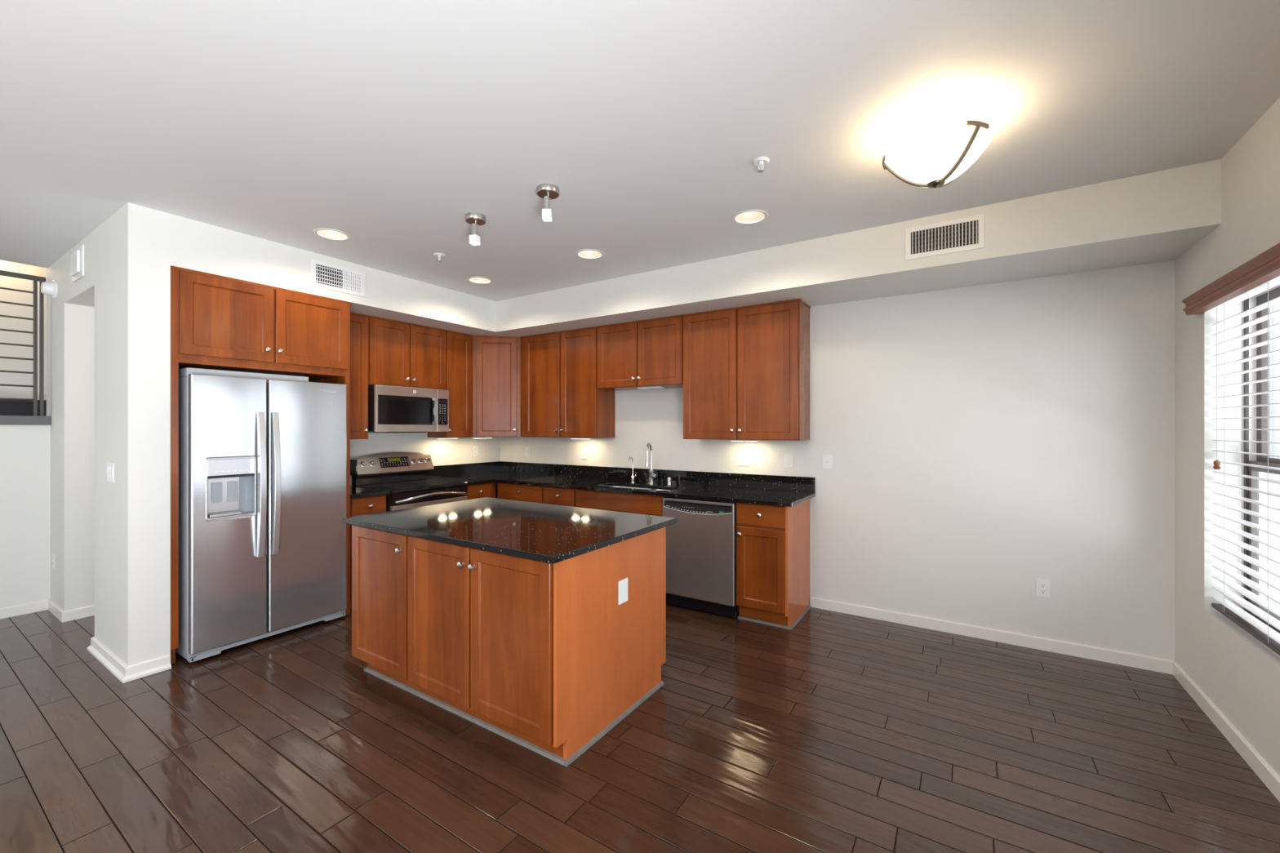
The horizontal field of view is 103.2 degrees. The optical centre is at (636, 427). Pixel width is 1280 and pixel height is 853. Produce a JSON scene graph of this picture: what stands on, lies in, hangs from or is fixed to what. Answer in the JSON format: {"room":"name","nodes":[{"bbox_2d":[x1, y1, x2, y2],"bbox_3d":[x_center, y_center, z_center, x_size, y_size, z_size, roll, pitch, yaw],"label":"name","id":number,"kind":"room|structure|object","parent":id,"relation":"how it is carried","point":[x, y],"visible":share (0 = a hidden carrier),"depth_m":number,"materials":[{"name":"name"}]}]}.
{"room":"kitchen","nodes":[
{"label":"kitchen","id":0,"kind":"room"},
{"bbox_2d":[0,259,47,399],"bbox_3d":[-6.886,-1.269,3.172,0.150,3.400,7.500,0,0,33],"label":"wall","id":1,"kind":"structure","parent":0,"point":[11,323],"depth_m":4.75,"materials":[{"name":"paint"}]},
{"bbox_2d":[0,400,46,416],"bbox_3d":[-7.026,-0.117,2.726,0.100,0.295,6.600,0,0,33],"label":"trim","id":2,"kind":"structure","parent":1,"relation":"attached to","point":[7,407],"depth_m":4.69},
{"bbox_2d":[0,257,50,608],"bbox_3d":[-5.934,-0.769,2.109,0.100,4.400,6.750,0,0,33],"label":"wall","id":3,"kind":"structure","parent":0,"point":[24,450],"depth_m":3.91,"materials":[{"name":"paint"}]},
{"bbox_2d":[0,415,50,425],"bbox_3d":[-6.230,-0.059,1.661,0.170,0.070,5.676,0,0,33],"label":"trim","id":4,"kind":"structure","parent":3,"relation":"on","point":[4,420],"depth_m":3.89,"materials":[{"name":"grey paint"}]},
{"bbox_2d":[0,270,45,416],"bbox_3d":[-5.356,-0.635,2.860,0.040,1.083,2.657,0,0,33],"label":"stair railing","id":5,"kind":"object","parent":4,"relation":"on","point":[35,278],"visible":0.93,"depth_m":3.92,"materials":[{"name":"metal"}]},
{"bbox_2d":[0,599,94,622],"bbox_3d":[-5.343,1.392,2.471,0.499,0.078,8.000,0,0,33],"label":"baseboard","id":6,"kind":"structure","parent":3,"relation":"attached to","point":[62,615],"depth_m":3.85,"materials":[{"name":"white wood"}]},
{"bbox_2d":[350,431,500,498],"bbox_3d":[-2.516,0.074,4.727,0.100,2.713,3.140,0,0,33],"label":"wall","id":7,"kind":"structure","parent":0,"point":[447,451],"depth_m":5.27,"materials":[{"name":"paint"}]},
{"bbox_2d":[350,311,368,439],"bbox_3d":[-2.516,-0.439,4.312,0.347,1.068,0.331,0,0,33],"label":"upper cabinet","id":8,"kind":"object","parent":7,"relation":"attached to","point":[359,429],"visible":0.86,"depth_m":4.30,"materials":[{"name":"brown wood"}]},
{"bbox_2d":[368,315,446,390],"bbox_3d":[-2.214,-0.674,4.779,0.347,0.598,0.780,0,0,33],"label":"upper cabinet","id":9,"kind":"object","parent":7,"relation":"attached to","point":[401,353],"visible":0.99,"depth_m":4.66,"materials":[{"name":"brown wood"}]},
{"bbox_2d":[368,384,448,432],"bbox_3d":[-2.185,-0.164,4.741,0.435,0.414,0.735,0,0,33],"label":"microwave oven","id":10,"kind":"object","parent":9,"relation":"attached to","point":[391,409],"visible":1,"depth_m":4.58,"materials":[{"name":"silver metal"}]},
{"bbox_2d":[427,329,473,437],"bbox_3d":[-1.912,-0.439,5.245,0.347,1.068,0.331,0,0,33],"label":"upper cabinet","id":11,"kind":"object","parent":7,"relation":"attached to","point":[459,345],"visible":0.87,"depth_m":5.16,"materials":[{"name":"brown wood"}]},
{"bbox_2d":[435,437,460,439],"bbox_3d":[-1.950,0.103,5.233,0.070,0.016,0.250,0,0,33],"label":"light","id":12,"kind":"object","parent":11,"relation":"attached to","point":[435,437],"visible":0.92,"depth_m":5.18,"materials":[{"name":"white plastic"}]},
{"bbox_2d":[471,446,477,457],"bbox_3d":[-1.822,0.266,5.700,0.008,0.116,0.076,0,0,33],"label":"wall outlet","id":13,"kind":"object","parent":7,"relation":"attached to","point":[474,449],"visible":1,"depth_m":5.70,"materials":[{"name":"white plastic"}]},
{"bbox_2d":[0,0,1279,301],"bbox_3d":[-2.216,-1.342,1.043,7.302,0.120,9.400,0,0,33],"label":"ceiling","id":14,"kind":"structure","parent":0,"point":[383,124],"depth_m":2.03,"materials":[{"name":"paint"}]},
{"bbox_2d":[313,227,351,240],"bbox_3d":[-2.016,-1.322,3.359,0.216,0.092,0.216,0,0,33],"label":"recessed light","id":15,"kind":"object","parent":14,"relation":"in","point":[328,233],"visible":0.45,"depth_m":3.42,"materials":[{"name":"white glass"}]},
{"bbox_2d":[433,253,444,262],"bbox_3d":[-1.461,-1.257,3.749,0.080,0.050,0.080,0,0,33],"label":"sprinkler","id":16,"kind":"object","parent":14,"relation":"attached to","point":[437,255],"visible":1,"depth_m":3.74,"materials":[{"name":"grey plastic"}]},
{"bbox_2d":[465,212,485,245],"bbox_3d":[-0.977,-1.198,3.074,0.120,0.168,0.120,0,0,33],"label":"ceiling spotlight","id":17,"kind":"object","parent":14,"relation":"attached to","point":[475,219],"visible":1,"depth_m":3.05,"materials":[{"name":"silver metal"}]},
{"bbox_2d":[471,223,477,235],"bbox_3d":[-0.984,-1.196,3.073,0.033,0.078,0.033,0,0,33],"label":"socket","id":18,"kind":"object","parent":17,"relation":"attached to","point":[474,232],"depth_m":3.06,"materials":[{"name":"silver metal"}]},
{"bbox_2d":[466,276,493,284],"bbox_3d":[-1.360,-1.322,4.398,0.216,0.092,0.216,0,0,33],"label":"recessed light","id":19,"kind":"object","parent":14,"relation":"in","point":[479,280],"visible":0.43,"depth_m":4.46,"materials":[{"name":"white glass"}]},
{"bbox_2d":[536,182,559,221],"bbox_3d":[-0.476,-1.198,2.717,0.120,0.168,0.120,0,0,13],"label":"ceiling spotlight","id":20,"kind":"object","parent":14,"relation":"attached to","point":[546,191],"visible":1,"depth_m":2.69,"materials":[{"name":"silver metal"}]},
{"bbox_2d":[543,195,550,208],"bbox_3d":[-0.482,-1.196,2.713,0.033,0.078,0.033,0,0,13],"label":"socket","id":21,"kind":"object","parent":20,"relation":"attached to","point":[546,198],"depth_m":2.70,"materials":[{"name":"silver metal"}]},
{"bbox_2d":[575,248,604,259],"bbox_3d":[-0.346,-1.322,3.738,0.216,0.092,0.216,0,0,33],"label":"recessed light","id":22,"kind":"object","parent":14,"relation":"in","point":[589,254],"visible":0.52,"depth_m":3.80,"materials":[{"name":"white glass"}]},
{"bbox_2d":[731,209,768,224],"bbox_3d":[0.686,-1.322,3.082,0.216,0.092,0.216,0,0,33],"label":"recessed light","id":23,"kind":"object","parent":14,"relation":"in","point":[748,216],"visible":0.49,"depth_m":3.15,"materials":[{"name":"white glass"}]},
{"bbox_2d":[752,156,769,173],"bbox_3d":[0.595,-1.257,2.435,0.080,0.050,0.080,0,0,33],"label":"sprinkler","id":24,"kind":"object","parent":14,"relation":"attached to","point":[760,161],"visible":1,"depth_m":2.43,"materials":[{"name":"white plastic"}]},
{"bbox_2d":[882,117,992,188],"bbox_3d":[1.268,-1.151,2.160,0.401,0.262,0.398,0,0,33],"label":"ceiling light","id":25,"kind":"object","parent":14,"relation":"attached to","point":[942,150],"visible":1,"depth_m":2.06,"materials":[{"name":"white glass"}]},
{"bbox_2d":[0,603,1279,852],"bbox_3d":[-2.951,1.481,1.519,9.054,0.100,9.400,0,0,33],"label":"floor","id":26,"kind":"structure","parent":0,"point":[833,732],"depth_m":2.19,"materials":[{"name":"brown wood"}]},
{"bbox_2d":[46,202,170,666],"bbox_3d":[-3.779,0.074,3.566,2.236,2.713,0.183,0,0,33],"label":"wall pier","id":27,"kind":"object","parent":26,"relation":"on","point":[108,329],"visible":0.81,"depth_m":3.03,"materials":[{"name":"paint"}]},
{"bbox_2d":[40,280,57,298],"bbox_3d":[-4.487,-1.064,3.870,0.140,0.140,0.073,0,0,33],"label":"smoke detector","id":28,"kind":"object","parent":27,"relation":"attached to","point":[49,288],"visible":1,"depth_m":3.85,"materials":[{"name":"white plastic"}]},
{"bbox_2d":[52,552,55,568],"bbox_3d":[-4.520,1.029,3.931,0.076,0.116,0.008,0,0,33],"label":"wall outlet","id":29,"kind":"object","parent":27,"relation":"attached to","point":[53,553],"visible":1,"depth_m":3.92,"materials":[{"name":"white plastic"}]},
{"bbox_2d":[70,244,84,282],"bbox_3d":[-3.850,-1.129,3.484,0.300,0.210,0.030,0,0,33],"label":"door chime","id":30,"kind":"object","parent":27,"relation":"attached to","point":[77,257],"visible":1,"depth_m":3.43,"materials":[{"name":"white plastic"}]},
{"bbox_2d":[106,462,115,482],"bbox_3d":[-3.179,0.268,3.062,0.150,0.116,0.010,0,0,33],"label":"light switch","id":31,"kind":"object","parent":27,"relation":"attached to","point":[110,471],"visible":1,"depth_m":3.05,"materials":[{"name":"white plastic"}]},
{"bbox_2d":[87,636,171,683],"bbox_3d":[-3.120,1.392,3.206,0.794,0.078,0.351,0,0,33],"label":"baseboard","id":32,"kind":"object","parent":27,"relation":"attached to","point":[123,673],"visible":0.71,"depth_m":2.97,"materials":[{"name":"white wood"}]},
{"bbox_2d":[170,265,351,663],"bbox_3d":[-2.750,0.230,3.639,0.684,2.403,1.056,0,0,33],"label":"tall cabinet","id":33,"kind":"object","parent":26,"relation":"on","point":[218,322],"visible":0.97,"depth_m":3.35,"materials":[{"name":"brown wood"}]},
{"bbox_2d":[175,367,346,662],"bbox_3d":[-2.689,0.532,3.592,0.783,1.798,0.912,0,0,33],"label":"refrigerator","id":34,"kind":"object","parent":26,"relation":"on","point":[263,457],"visible":0.99,"depth_m":3.30,"materials":[{"name":"grey metal"}]},
{"bbox_2d":[350,494,386,608],"bbox_3d":[-2.397,0.990,4.229,0.637,0.882,0.319,0,0,33],"label":"base cabinet","id":35,"kind":"object","parent":26,"relation":"on","point":[377,504],"visible":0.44,"depth_m":4.04,"materials":[{"name":"brown wood"}]},
{"bbox_2d":[350,486,389,498],"bbox_3d":[-2.394,0.470,4.227,0.643,0.153,0.318,0,0,33],"label":"countertop","id":36,"kind":"structure","parent":35,"relation":"on","point":[355,492],"depth_m":4.11,"materials":[{"name":"stone"}]},
{"bbox_2d":[350,451,467,511],"bbox_3d":[-2.050,0.830,4.652,0.708,1.203,0.764,0,0,33],"label":"range oven","id":37,"kind":"object","parent":26,"relation":"on","point":[406,475],"visible":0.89,"depth_m":4.62,"materials":[{"name":"silver metal"}]},
{"bbox_2d":[352,478,467,493],"bbox_3d":[-2.067,0.529,4.664,0.612,0.032,0.763,0,0,33],"label":"cooktop","id":38,"kind":"object","parent":37,"relation":"in","point":[401,486],"depth_m":4.59,"materials":[{"name":"black glass"}]},
{"bbox_2d":[466,482,495,499],"bbox_3d":[-1.782,0.990,5.179,0.637,0.882,0.402,0,0,33],"label":"base cabinet","id":39,"kind":"object","parent":26,"relation":"on","point":[483,490],"visible":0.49,"depth_m":5.02,"materials":[{"name":"brown wood"}]},
{"bbox_2d":[351,524,666,767],"bbox_3d":[-0.738,0.990,2.916,1.585,0.883,1.010,0,0,33],"label":"kitchen island","id":40,"kind":"object","parent":26,"relation":"on","point":[545,658],"visible":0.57,"depth_m":2.41,"materials":[{"name":"brown wood"}]},
{"bbox_2d":[342,497,676,564],"bbox_3d":[-0.731,0.532,2.916,1.618,0.030,1.043,0,0,33],"label":"island countertop","id":41,"kind":"structure","parent":40,"relation":"on","point":[553,534],"depth_m":2.72,"materials":[{"name":"stone"}]},
{"bbox_2d":[617,577,627,604],"bbox_3d":[-0.068,0.808,2.512,0.006,0.116,0.080,0,0,33],"label":"blank wall plate","id":42,"kind":"object","parent":40,"relation":"attached to","point":[622,584],"visible":1,"depth_m":2.51,"materials":[{"name":"white plastic"}]},
{"bbox_2d":[497,482,544,503],"bbox_3d":[-1.009,0.990,5.241,0.647,0.882,0.637,0,0,33],"label":"base cabinet","id":43,"kind":"object","parent":26,"relation":"on","point":[520,492],"visible":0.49,"depth_m":4.97,"materials":[{"name":"brown wood"}]},
{"bbox_2d":[544,486,576,506],"bbox_3d":[-0.574,0.990,4.960,0.387,0.882,0.637,0,0,33],"label":"base cabinet","id":44,"kind":"object","parent":26,"relation":"on","point":[553,495],"visible":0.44,"depth_m":4.70,"materials":[{"name":"brown wood"}]},
{"bbox_2d":[575,488,663,516],"bbox_3d":[-0.022,0.990,4.602,0.926,0.882,0.637,0,0,33],"label":"base cabinet","id":45,"kind":"object","parent":26,"relation":"on","point":[647,504],"visible":0.02,"depth_m":4.34,"materials":[{"name":"brown wood"}]},
{"bbox_2d":[429,461,815,506],"bbox_3d":[-0.367,0.470,4.616,3.626,0.153,0.990,0,0,33],"label":"countertop","id":46,"kind":"structure","parent":45,"relation":"on","point":[758,489],"depth_m":4.65,"materials":[{"name":"stone"}]},
{"bbox_2d":[628,456,636,482],"bbox_3d":[-0.054,0.394,4.816,0.086,0.247,0.058,0,0,-30],"label":"filter faucet","id":47,"kind":"object","parent":46,"relation":"on","point":[633,477],"visible":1,"depth_m":4.82,"materials":[{"name":"silver metal"}]},
{"bbox_2d":[610,485,670,490],"bbox_3d":[0.010,0.633,4.481,0.760,0.170,0.330,0,0,33],"label":"sink","id":48,"kind":"object","parent":46,"relation":"in","point":[613,486],"visible":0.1,"depth_m":4.66,"materials":[{"name":"silver metal"}]},
{"bbox_2d":[644,442,657,483],"bbox_3d":[0.111,0.324,4.685,0.095,0.386,0.202,0,0,33],"label":"kitchen faucet","id":49,"kind":"object","parent":46,"relation":"on","point":[651,475],"visible":1,"depth_m":4.74,"materials":[{"name":"silver metal"}]},
{"bbox_2d":[666,477,671,484],"bbox_3d":[0.297,0.485,4.653,0.040,0.063,0.040,0,0,33],"label":"air gap","id":50,"kind":"object","parent":46,"relation":"on","point":[668,479],"visible":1,"depth_m":4.64,"materials":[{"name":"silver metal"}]},
{"bbox_2d":[662,496,739,617],"bbox_3d":[0.624,0.985,4.177,0.614,0.868,0.592,0,0,33],"label":"dishwasher","id":51,"kind":"object","parent":26,"relation":"on","point":[701,545],"visible":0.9,"depth_m":3.91,"materials":[{"name":"silver metal"}]},
{"bbox_2d":[736,498,811,630],"bbox_3d":[1.057,0.990,3.905,0.403,0.882,0.639,0,0,33],"label":"base cabinet","id":52,"kind":"object","parent":26,"relation":"on","point":[773,541],"visible":1,"depth_m":3.69,"materials":[{"name":"brown wood"}]},
{"bbox_2d":[170,159,1221,337],"bbox_3d":[-0.100,-1.128,3.165,5.654,0.308,3.140,0,0,33],"label":"soffit","id":53,"kind":"structure","parent":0,"point":[1157,216],"depth_m":3.33,"materials":[{"name":"paint"}]},
{"bbox_2d":[311,258,365,297],"bbox_3d":[-2.254,-1.133,3.851,0.015,0.196,0.394,0,0,33],"label":"ceiling vent","id":54,"kind":"object","parent":53,"relation":"in","point":[325,275],"visible":1,"depth_m":3.84,"materials":[{"name":"white metal"}]},
{"bbox_2d":[905,213,984,260],"bbox_3d":[1.828,-1.136,3.025,0.404,0.196,0.014,0,0,33],"label":"ceiling vent","id":55,"kind":"object","parent":53,"relation":"in","point":[964,233],"visible":1,"depth_m":3.02,"materials":[{"name":"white metal"}]},
{"bbox_2d":[500,260,1174,660],"bbox_3d":[0.373,0.074,4.817,7.054,2.713,0.150,0,0,33],"label":"wall","id":56,"kind":"structure","parent":0,"point":[986,442],"depth_m":3.42,"materials":[{"name":"paint"}]},
{"bbox_2d":[472,335,520,436],"bbox_3d":[-1.525,-0.439,5.571,0.643,1.068,0.643,0,0,33],"label":"upper cabinet","id":57,"kind":"object","parent":56,"relation":"attached to","point":[496,360],"visible":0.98,"depth_m":5.36,"materials":[{"name":"brown wood"}]},
{"bbox_2d":[471,436,493,438],"bbox_3d":[-1.663,0.103,5.474,0.070,0.016,0.250,0,0,33],"label":"light","id":58,"kind":"object","parent":57,"relation":"attached to","point":[471,437],"visible":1,"depth_m":5.43,"materials":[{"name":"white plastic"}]},
{"bbox_2d":[525,446,530,457],"bbox_3d":[-1.241,0.273,5.766,0.076,0.116,0.010,0,0,33],"label":"light switch","id":59,"kind":"object","parent":56,"relation":"attached to","point":[527,449],"visible":1,"depth_m":5.76,"materials":[{"name":"white plastic"}]},
{"bbox_2d":[520,326,614,437],"bbox_3d":[-0.745,-0.439,5.243,1.027,1.068,0.347,0,0,33],"label":"upper cabinet","id":60,"kind":"object","parent":56,"relation":"attached to","point":[561,397],"visible":1,"depth_m":5.07,"materials":[{"name":"brown wood"}]},
{"bbox_2d":[568,437,592,439],"bbox_3d":[-0.573,0.103,5.162,0.250,0.016,0.070,0,0,33],"label":"light","id":61,"kind":"object","parent":60,"relation":"attached to","point":[569,437],"visible":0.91,"depth_m":5.12,"materials":[{"name":"white plastic"}]},
{"bbox_2d":[581,448,586,459],"bbox_3d":[-0.553,0.271,5.322,0.076,0.116,0.008,0,0,33],"label":"wall outlet","id":62,"kind":"object","parent":56,"relation":"attached to","point":[584,451],"visible":1,"depth_m":5.32,"materials":[{"name":"white plastic"}]},
{"bbox_2d":[429,461,815,493],"bbox_3d":[-0.367,0.455,4.616,3.626,0.122,0.990,0,0,33],"label":"backsplash","id":63,"kind":"structure","parent":56,"relation":"attached to","point":[774,482],"depth_m":4.92,"materials":[{"name":"stone"}]},
{"bbox_2d":[596,314,683,391],"bbox_3d":[0.076,-0.674,4.711,0.930,0.598,0.347,0,0,33],"label":"upper cabinet","id":64,"kind":"object","parent":56,"relation":"attached to","point":[647,353],"visible":0.98,"depth_m":4.56,"materials":[{"name":"brown wood"}]},
{"bbox_2d":[637,386,664,389],"bbox_3d":[0.130,-0.366,4.647,0.250,0.016,0.070,0,0,33],"label":"light","id":65,"kind":"object","parent":64,"relation":"attached to","point":[656,387],"visible":1,"depth_m":4.61,"materials":[{"name":"white plastic"}]},
{"bbox_2d":[737,452,750,466],"bbox_3d":[0.919,0.269,4.369,0.118,0.116,0.010,0,0,33],"label":"light switch","id":66,"kind":"object","parent":56,"relation":"attached to","point":[743,458],"visible":1,"depth_m":4.37,"materials":[{"name":"white plastic"}]},
{"bbox_2d":[683,298,810,440],"bbox_3d":[0.883,-0.439,4.190,0.991,1.068,0.347,0,0,33],"label":"upper cabinet","id":67,"kind":"object","parent":56,"relation":"attached to","point":[746,369],"visible":1,"depth_m":4.04,"materials":[{"name":"brown wood"}]},
{"bbox_2d":[728,440,759,441],"bbox_3d":[0.892,0.103,4.214,0.250,0.016,0.070,0,0,33],"label":"light","id":68,"kind":"object","parent":67,"relation":"attached to","point":[729,440],"visible":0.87,"depth_m":4.17,"materials":[{"name":"white plastic"}]},
{"bbox_2d":[783,453,792,468],"bbox_3d":[1.240,0.270,4.161,0.076,0.116,0.010,0,0,33],"label":"light switch","id":69,"kind":"object","parent":56,"relation":"attached to","point":[788,458],"visible":1,"depth_m":4.16,"materials":[{"name":"white plastic"}]},
{"bbox_2d":[822,454,832,469],"bbox_3d":[1.498,0.268,3.993,0.078,0.116,0.012,0,0,33],"label":"cable jack","id":70,"kind":"object","parent":56,"relation":"attached to","point":[827,460],"visible":1,"depth_m":3.99,"materials":[{"name":"white plastic"}]},
{"bbox_2d":[809,596,1173,674],"bbox_3d":[2.256,1.392,3.502,2.064,0.078,0.014,0,0,33],"label":"baseboard","id":71,"kind":"structure","parent":56,"relation":"attached to","point":[1126,659],"depth_m":3.37,"materials":[{"name":"white wood"}]},
{"bbox_2d":[1035,578,1050,598],"bbox_3d":[2.618,1.034,3.271,0.076,0.116,0.008,0,0,33],"label":"wall outlet","id":72,"kind":"object","parent":56,"relation":"attached to","point":[1042,586],"visible":1,"depth_m":3.27,"materials":[{"name":"white plastic"}]},
{"bbox_2d":[1040,582,1046,587],"bbox_3d":[2.617,1.014,3.268,0.034,0.028,0.002,0,0,33],"label":"receptacle","id":73,"kind":"object","parent":72,"relation":"attached to","point":[1042,584],"depth_m":3.27,"materials":[{"name":"white plastic"}]},
{"bbox_2d":[1040,589,1046,594],"bbox_3d":[2.617,1.054,3.268,0.034,0.028,0.002,0,0,33],"label":"receptacle","id":74,"kind":"object","parent":72,"relation":"attached to","point":[1042,591],"depth_m":3.27,"materials":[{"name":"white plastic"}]},
{"bbox_2d":[1174,97,1279,777],"bbox_3d":[0.766,0.074,-0.885,0.200,2.713,9.000,0,0,33],"label":"wall","id":75,"kind":"structure","parent":0,"point":[1239,674],"depth_m":2.54,"materials":[{"name":"paint"}]},
{"bbox_2d":[1172,660,1279,802],"bbox_3d":[2.034,1.392,1.272,0.014,0.078,4.000,0,0,33],"label":"baseboard","id":76,"kind":"structure","parent":75,"relation":"attached to","point":[1255,762],"depth_m":2.29,"materials":[{"name":"white wood"}]},
{"bbox_2d":[1244,284,1279,633],"bbox_3d":[2.512,0.129,1.689,0.065,1.595,1.920,0,0,33],"label":"window","id":77,"kind":"structure","parent":75,"relation":"in","point":[1273,292],"depth_m":2.46,"materials":[{"name":"white glass"}]},
{"bbox_2d":[1182,242,1279,655],"bbox_3d":[2.366,0.114,1.768,0.145,1.574,2.035,0,0,33],"label":"window blind","id":78,"kind":"object","parent":77,"relation":"attached to","point":[1261,273],"visible":1,"depth_m":2.25,"materials":[{"name":"white plastic"}]},
{"label":"outside","id":79,"kind":"structure","parent":0,"visible":0},
{"bbox_2d":[1266,302,1279,608],"bbox_3d":[6.538,-0.069,1.931,0.260,9.000,30.000,0,0,33],"label":"building","id":80,"kind":"structure","parent":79,"point":[1274,397],"depth_m":8.55,"materials":[{"name":"white"}]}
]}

